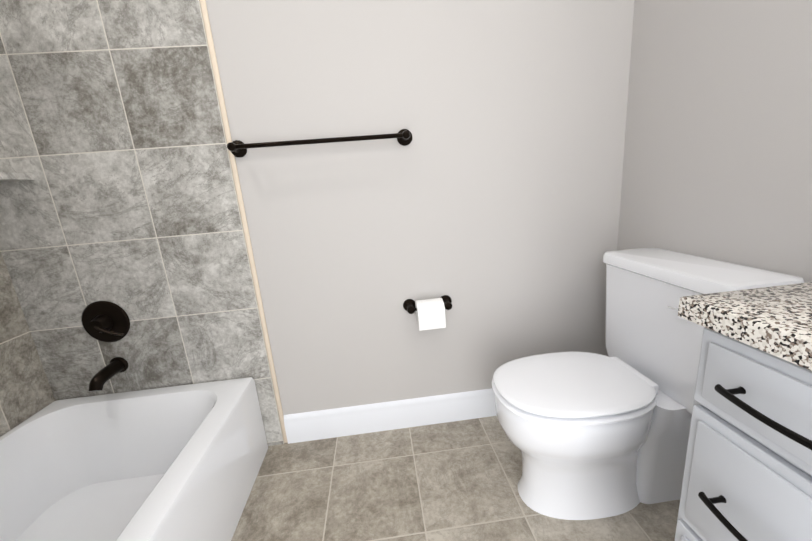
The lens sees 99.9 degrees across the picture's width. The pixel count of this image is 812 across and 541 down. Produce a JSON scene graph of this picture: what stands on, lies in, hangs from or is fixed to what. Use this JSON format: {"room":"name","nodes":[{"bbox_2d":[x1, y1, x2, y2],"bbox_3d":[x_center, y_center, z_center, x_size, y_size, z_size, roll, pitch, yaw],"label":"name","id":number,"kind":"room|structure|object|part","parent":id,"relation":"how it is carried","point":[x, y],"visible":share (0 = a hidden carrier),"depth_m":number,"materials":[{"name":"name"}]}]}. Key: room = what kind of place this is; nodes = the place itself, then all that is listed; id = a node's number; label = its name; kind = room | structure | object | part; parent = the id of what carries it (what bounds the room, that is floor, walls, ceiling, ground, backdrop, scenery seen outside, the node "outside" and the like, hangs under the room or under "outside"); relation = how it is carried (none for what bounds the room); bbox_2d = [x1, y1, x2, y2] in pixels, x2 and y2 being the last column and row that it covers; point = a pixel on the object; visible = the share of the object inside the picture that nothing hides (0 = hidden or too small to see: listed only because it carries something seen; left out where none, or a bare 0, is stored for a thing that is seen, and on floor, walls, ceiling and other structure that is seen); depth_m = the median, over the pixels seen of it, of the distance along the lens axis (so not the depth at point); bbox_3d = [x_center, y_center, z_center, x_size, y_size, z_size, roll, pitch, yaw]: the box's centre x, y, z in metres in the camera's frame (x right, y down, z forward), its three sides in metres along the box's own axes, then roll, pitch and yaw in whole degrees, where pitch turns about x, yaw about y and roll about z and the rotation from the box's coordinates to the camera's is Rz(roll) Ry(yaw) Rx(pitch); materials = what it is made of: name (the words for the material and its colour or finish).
{"room":"bathroom","nodes":[
{"label":"bathroom","id":0,"kind":"room"},
{"bbox_2d":[206,0,634,415],"bbox_3d":[-0.334,-0.684,1.269,2.600,2.920,0.100,-6,14,-4],"label":"wall","id":1,"kind":"structure","parent":0,"point":[487,199],"depth_m":1.34,"materials":[{"name":"paint"}]},
{"bbox_2d":[0,0,283,445],"bbox_3d":[-1.063,-0.255,1.240,0.865,2.217,0.012,-6,14,-4],"label":"wall tile","id":2,"kind":"structure","parent":1,"relation":"attached to","point":[113,140],"depth_m":1.24,"materials":[{"name":"grey tile"}]},
{"bbox_2d":[81,301,129,391],"bbox_3d":[-1.190,-0.324,1.078,0.193,1.593,0.245,-6,14,-4],"label":"faucet","id":3,"kind":"object","parent":2,"relation":"attached to","point":[105,321],"visible":1,"depth_m":1.31,"materials":[{"name":"brown metal"}]},
{"bbox_2d":[200,0,287,442],"bbox_3d":[-0.625,-0.299,1.275,0.018,2.217,0.009,-6,14,-4],"label":"trim","id":4,"kind":"structure","parent":1,"relation":"attached to","point":[233,164],"depth_m":1.29,"materials":[{"name":"beige wood"}]},
{"bbox_2d":[227,129,411,157],"bbox_3d":[-0.304,-0.465,1.231,0.670,0.060,0.077,-6,14,-4],"label":"towel rail","id":5,"kind":"object","parent":1,"relation":"attached to","point":[237,148],"visible":1,"depth_m":1.21,"materials":[{"name":"brown metal"}]},
{"bbox_2d":[284,388,496,443],"bbox_3d":[0.218,0.633,1.576,1.517,0.138,0.014,-6,14,-4],"label":"baseboard","id":6,"kind":"structure","parent":1,"relation":"attached to","point":[363,419],"depth_m":1.55,"materials":[{"name":"white wood"}]},
{"bbox_2d":[403,295,451,330],"bbox_3d":[0.098,0.170,1.406,0.210,0.109,0.106,-6,14,-4],"label":"paper holder","id":7,"kind":"object","parent":1,"relation":"attached to","point":[430,313],"visible":1,"depth_m":1.36,"materials":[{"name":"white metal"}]},
{"bbox_2d":[231,416,679,540],"bbox_3d":[-0.109,1.032,0.550,2.600,0.100,2.320,-6,14,-4],"label":"floor","id":8,"kind":"structure","parent":0,"point":[453,481],"depth_m":1.23,"materials":[{"name":"tile"}]},
{"bbox_2d":[0,377,267,540],"bbox_3d":[-0.947,0.811,0.771,0.786,0.355,1.402,-6,14,-4],"label":"bathtub","id":9,"kind":"object","parent":8,"relation":"on","point":[179,463],"visible":1,"depth_m":1.23,"materials":[{"name":"white ceramic"}]},
{"bbox_2d":[492,248,805,519],"bbox_3d":[0.636,0.377,1.116,0.703,0.786,0.486,-6,14,-4],"label":"toilet","id":10,"kind":"object","parent":8,"relation":"on","point":[590,436],"visible":0.85,"depth_m":1.05,"materials":[{"name":"white ceramic"}]},
{"bbox_3d":[0.523,0.363,1.101,0.479,0.041,0.360,-6,14,-4],"label":"seat","id":11,"kind":"part","parent":10,"relation":"part of","materials":[{"name":"white plastic"}]},
{"bbox_3d":[0.865,0.187,1.094,0.198,0.356,0.464,-6,14,-4],"label":"tank","id":12,"kind":"part","parent":10,"relation":"part of","materials":[{"name":"white ceramic"}]},
{"bbox_3d":[0.850,-0.006,1.047,0.214,0.044,0.486,-6,14,-4],"label":"lid","id":13,"kind":"part","parent":10,"relation":"part of","materials":[{"name":"white ceramic"}]},
{"bbox_2d":[674,282,811,540],"bbox_3d":[0.792,0.498,0.064,0.574,1.023,1.241,-6,14,-4],"label":"bathroom vanity","id":14,"kind":"object","parent":8,"relation":"on","point":[747,475],"visible":1,"depth_m":0.48,"materials":[{"name":"grey wood"}]},
{"bbox_3d":[0.528,0.629,0.531,0.019,0.290,0.273,-6,14,-4],"label":"drawer","id":15,"kind":"part","parent":14,"relation":"part of","materials":[{"name":"grey wood"}]},
{"bbox_3d":[0.507,0.368,0.467,0.019,0.230,0.273,-6,14,-4],"label":"drawer","id":16,"kind":"part","parent":14,"relation":"part of","materials":[{"name":"grey wood"}]},
{"bbox_3d":[0.479,0.370,0.465,0.038,0.012,0.154,-6,14,-4],"label":"handle","id":17,"kind":"part","parent":14,"relation":"part of","materials":[{"name":"black metal"}]},
{"bbox_3d":[0.464,0.186,0.420,0.038,0.012,0.154,-6,14,-4],"label":"handle","id":18,"kind":"part","parent":14,"relation":"part of","materials":[{"name":"black metal"}]},
{"bbox_2d":[617,0,811,282],"bbox_3d":[1.018,-0.542,0.240,0.100,2.920,2.220,-6,14,-4],"label":"wall","id":19,"kind":"structure","parent":0,"point":[717,162],"depth_m":1.00,"materials":[{"name":"paint"}]},
{"bbox_3d":[-1.462,-0.296,0.051,0.100,2.920,2.220,-6,14,-4],"label":"wall","id":20,"kind":"structure","parent":0,"visible":0},
{"bbox_2d":[0,172,34,181],"bbox_3d":[-1.383,-0.297,1.093,0.190,0.022,0.190,-6,14,-4],"label":"corner shelf","id":21,"kind":"object","parent":20,"relation":"attached to","point":[6,177],"visible":1,"depth_m":1.15,"materials":[{"name":"tile"}]},
{"bbox_2d":[0,250,54,436],"bbox_3d":[-1.417,-0.051,0.521,0.012,2.217,1.406,-6,14,-4],"label":"wall tile","id":22,"kind":"structure","parent":20,"relation":"attached to","point":[26,392],"depth_m":1.25,"materials":[{"name":"grey tile"}]}
]}

